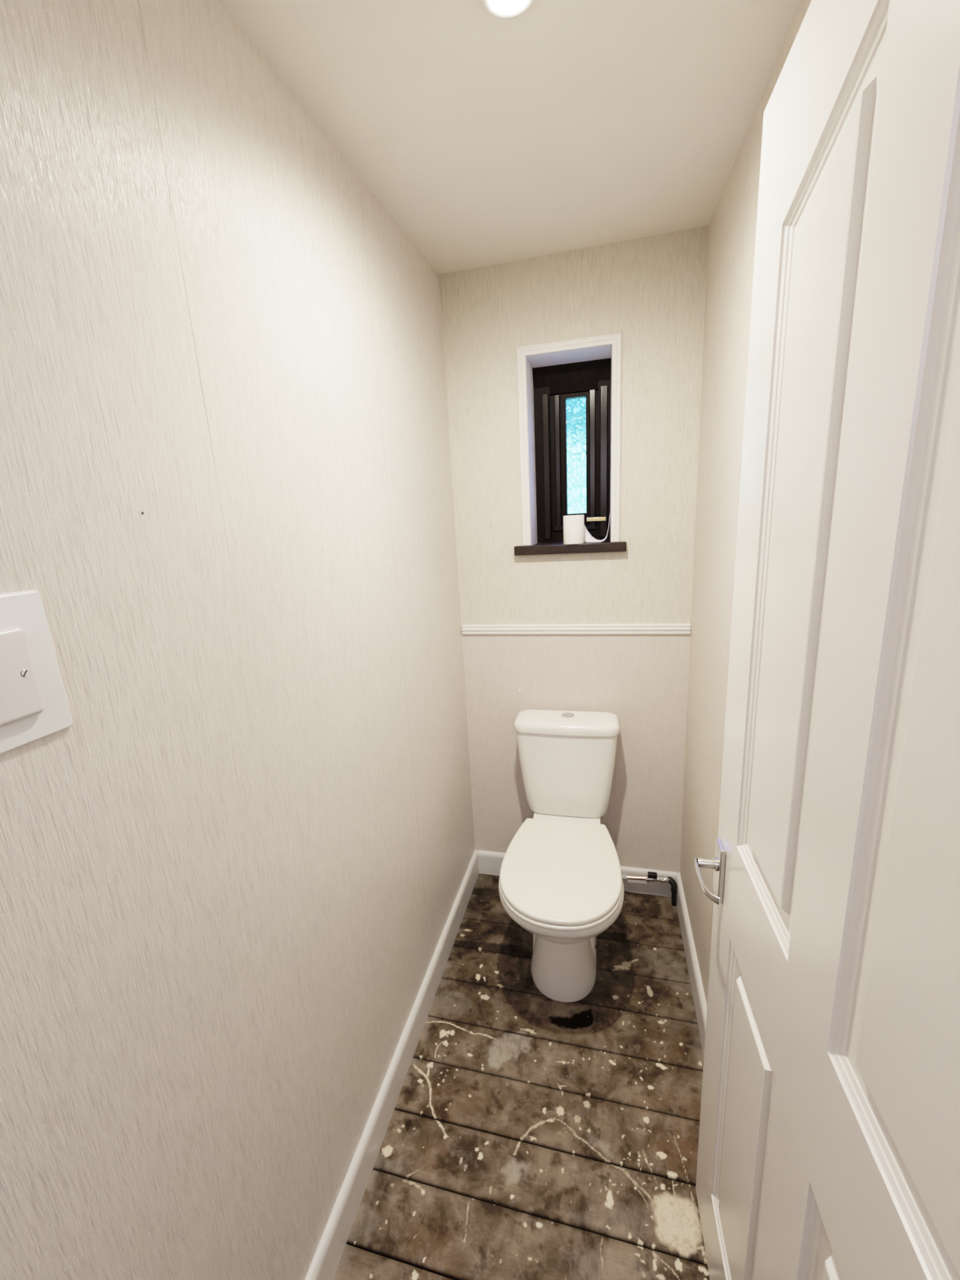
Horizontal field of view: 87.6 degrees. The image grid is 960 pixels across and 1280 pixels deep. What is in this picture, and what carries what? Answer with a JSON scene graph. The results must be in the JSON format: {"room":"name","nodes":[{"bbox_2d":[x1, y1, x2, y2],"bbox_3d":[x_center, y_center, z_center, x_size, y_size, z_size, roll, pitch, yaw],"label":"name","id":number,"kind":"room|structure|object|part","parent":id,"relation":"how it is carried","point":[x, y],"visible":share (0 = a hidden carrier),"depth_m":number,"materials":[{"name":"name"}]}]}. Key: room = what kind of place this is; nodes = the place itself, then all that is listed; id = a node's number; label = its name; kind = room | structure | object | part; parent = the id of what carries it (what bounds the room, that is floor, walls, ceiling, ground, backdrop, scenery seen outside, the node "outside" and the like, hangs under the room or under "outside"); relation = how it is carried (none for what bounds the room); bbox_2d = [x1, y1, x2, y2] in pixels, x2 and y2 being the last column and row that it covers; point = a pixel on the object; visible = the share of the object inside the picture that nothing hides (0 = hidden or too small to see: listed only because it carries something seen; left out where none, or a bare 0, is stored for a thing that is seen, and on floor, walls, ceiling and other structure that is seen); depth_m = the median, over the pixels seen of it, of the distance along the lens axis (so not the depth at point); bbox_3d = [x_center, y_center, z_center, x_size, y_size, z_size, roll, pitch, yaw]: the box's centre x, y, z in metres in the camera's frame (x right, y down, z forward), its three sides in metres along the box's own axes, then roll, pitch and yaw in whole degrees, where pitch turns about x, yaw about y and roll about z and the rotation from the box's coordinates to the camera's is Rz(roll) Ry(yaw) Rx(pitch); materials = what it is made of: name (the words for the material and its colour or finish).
{"room":"bathroom","nodes":[
{"label":"bathroom","id":0,"kind":"room"},
{"bbox_2d":[0,0,475,1279],"bbox_3d":[-0.477,0.187,0.554,0.100,2.450,3.327,0,14,14],"label":"wall","id":1,"kind":"structure","parent":0,"point":[229,887],"depth_m":0.70,"materials":[{"name":"paint"}]},
{"bbox_2d":[0,590,73,754],"bbox_3d":[-0.445,0.037,0.443,0.016,0.145,0.143,0,14,14],"label":"switch plate","id":2,"kind":"object","parent":1,"relation":"attached to","point":[34,706],"visible":1,"depth_m":0.48,"materials":[{"name":"plastic"}]},
{"bbox_2d":[304,849,479,1279],"bbox_3d":[-0.214,1.157,1.379,0.016,0.104,1.697,0,14,14],"label":"baseboard","id":3,"kind":"structure","parent":1,"relation":"attached to","point":[324,1264],"depth_m":1.25,"materials":[{"name":"white paint"}]},
{"bbox_2d":[217,0,800,275],"bbox_3d":[0.052,-0.996,0.720,0.871,0.265,1.847,0,14,14],"label":"ceiling","id":4,"kind":"structure","parent":0,"point":[555,126],"depth_m":0.95,"materials":[{"name":"paint"}]},
{"bbox_2d":[480,0,534,19],"bbox_3d":[0.043,-0.941,0.728,0.086,0.018,0.086,3,14,24],"label":"recessed light","id":5,"kind":"object","parent":4,"relation":"in","point":[500,9],"visible":1,"depth_m":0.74,"materials":[{"name":"white"}]},
{"bbox_2d":[333,873,709,1279],"bbox_3d":[0.366,1.385,0.513,1.628,0.009,3.196,0,14,14],"label":"floor","id":6,"kind":"structure","parent":0,"point":[530,1135],"depth_m":1.25,"materials":[{"name":"brown wood"}]},
{"bbox_2d":[498,709,623,1002],"bbox_3d":[0.276,0.714,1.662,0.377,0.784,0.672,0,14,13],"label":"toilet","id":7,"kind":"object","parent":6,"relation":"on","point":[561,881],"visible":1,"depth_m":1.62,"materials":[{"name":"white ceramic"}]},
{"bbox_3d":[0.250,0.701,1.554,0.364,0.018,0.458,0,14,13],"label":"seat lid","id":8,"kind":"part","parent":7,"relation":"part of","materials":[{"name":"white plastic"}]},
{"bbox_3d":[0.251,0.719,1.557,0.369,0.014,0.461,0,14,13],"label":"seat","id":9,"kind":"part","parent":7,"relation":"part of","materials":[{"name":"white plastic"}]},
{"bbox_3d":[0.314,0.298,1.821,0.371,0.041,0.158,0,14,13],"label":"cistern lid","id":10,"kind":"part","parent":7,"relation":"part of","materials":[{"name":"white ceramic"}]},
{"bbox_2d":[622,871,677,906],"bbox_3d":[0.621,0.964,1.969,0.290,0.121,0.037,0,14,14],"label":"supply pipe","id":11,"kind":"object","parent":6,"relation":"on","point":[652,876],"visible":0.92,"depth_m":1.94,"materials":[{"name":"silver metal"}]},
{"bbox_3d":[0.671,0.915,1.946,0.034,0.020,0.018,0,14,14],"label":"valve handle","id":12,"kind":"part","parent":11,"relation":"part of","materials":[{"name":"black plastic"}]},
{"bbox_2d":[439,225,708,872],"bbox_3d":[0.349,-0.175,1.913,0.831,2.450,0.200,0,14,14],"label":"wall","id":13,"kind":"structure","parent":0,"point":[651,290],"depth_m":1.76,"materials":[{"name":"paint"}]},
{"bbox_2d":[515,332,622,545],"bbox_3d":[0.301,-0.656,1.694,0.337,0.648,0.012,0,14,14],"label":"trim","id":14,"kind":"structure","parent":13,"relation":"attached to","point":[615,339],"depth_m":1.67,"materials":[{"name":"white paint"}]},
{"bbox_2d":[514,540,626,555],"bbox_3d":[0.334,-0.341,1.843,0.388,0.032,0.202,0,14,14],"label":"windowsill","id":15,"kind":"structure","parent":13,"relation":"attached to","point":[556,548],"depth_m":1.75,"materials":[{"name":"brown wood"}]},
{"bbox_2d":[563,515,609,544],"bbox_3d":[0.382,-0.393,1.766,0.180,0.098,0.086,-4,13,-5],"label":"toilet roll","id":16,"kind":"object","parent":15,"relation":"on","point":[575,531],"visible":1,"depth_m":1.73,"materials":[{"name":"paper"}]},
{"bbox_2d":[532,357,611,542],"bbox_3d":[0.344,-0.666,1.860,0.284,0.650,0.068,0,14,14],"label":"window","id":17,"kind":"structure","parent":13,"relation":"in","point":[572,401],"depth_m":1.84,"materials":[{"name":"black plastic"}]},
{"bbox_3d":[0.359,-0.680,1.863,0.074,0.409,0.004,0,14,14],"label":"glass pane","id":18,"kind":"part","parent":17,"relation":"part of","materials":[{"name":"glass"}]},
{"bbox_2d":[462,623,690,634],"bbox_3d":[0.331,-0.039,1.839,0.823,0.039,0.012,0,14,14],"label":"trim","id":19,"kind":"structure","parent":13,"relation":"attached to","point":[613,628],"depth_m":1.83,"materials":[{"name":"white paint"}]},
{"bbox_2d":[477,849,676,897],"bbox_3d":[0.383,0.963,2.072,0.807,0.104,0.016,0,14,14],"label":"baseboard","id":20,"kind":"structure","parent":13,"relation":"attached to","point":[490,863],"depth_m":2.01,"materials":[{"name":"white paint"}]},
{"bbox_2d":[680,0,811,1003],"bbox_3d":[0.581,0.040,0.938,0.100,2.450,2.027,0,14,14],"label":"wall","id":21,"kind":"structure","parent":0,"point":[732,226],"depth_m":1.33,"materials":[{"name":"paint"}]},
{"bbox_2d":[675,872,706,1055],"bbox_3d":[0.576,1.161,1.180,0.016,0.104,1.697,0,14,14],"label":"baseboard","id":22,"kind":"structure","parent":21,"relation":"attached to","point":[697,989],"depth_m":1.60,"materials":[{"name":"white paint"}]},
{"bbox_3d":[0.270,0.265,0.050,1.598,2.450,0.100,0,14,14],"label":"wall","id":23,"kind":"structure","parent":0,"visible":0},
{"bbox_2d":[694,0,959,1279],"bbox_3d":[0.343,0.350,0.531,0.081,1.981,0.762,0,13,13],"label":"door","id":24,"kind":"structure","parent":23,"relation":"in","point":[828,1146],"depth_m":0.45,"materials":[{"name":"white paint"}]},
{"bbox_3d":[0.392,0.407,0.852,0.038,0.023,0.107,0,14,14],"label":"lever","id":25,"kind":"part","parent":24,"relation":"part of","materials":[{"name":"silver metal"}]},
{"bbox_3d":[0.424,0.408,0.886,0.009,0.106,0.038,0,13,13],"label":"handle","id":26,"kind":"part","parent":24,"relation":"part of","materials":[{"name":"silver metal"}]},
{"bbox_3d":[0.415,0.812,0.799,0.011,0.594,0.218,0,13,13],"label":"panel","id":27,"kind":"part","parent":24,"relation":"part of","materials":[{"name":"white paint"}]},
{"bbox_3d":[0.366,-0.093,0.587,0.011,0.918,0.218,0,13,13],"label":"panel","id":28,"kind":"part","parent":24,"relation":"part of","materials":[{"name":"white paint"}]},
{"bbox_3d":[0.347,0.887,0.493,0.011,0.594,0.218,0,13,13],"label":"panel","id":29,"kind":"part","parent":24,"relation":"part of","materials":[{"name":"white paint"}]},
{"bbox_3d":[0.298,-0.018,0.281,0.017,0.918,0.218,0,14,14],"label":"panel","id":30,"kind":"part","parent":24,"relation":"part of","materials":[{"name":"white paint"}]}
]}

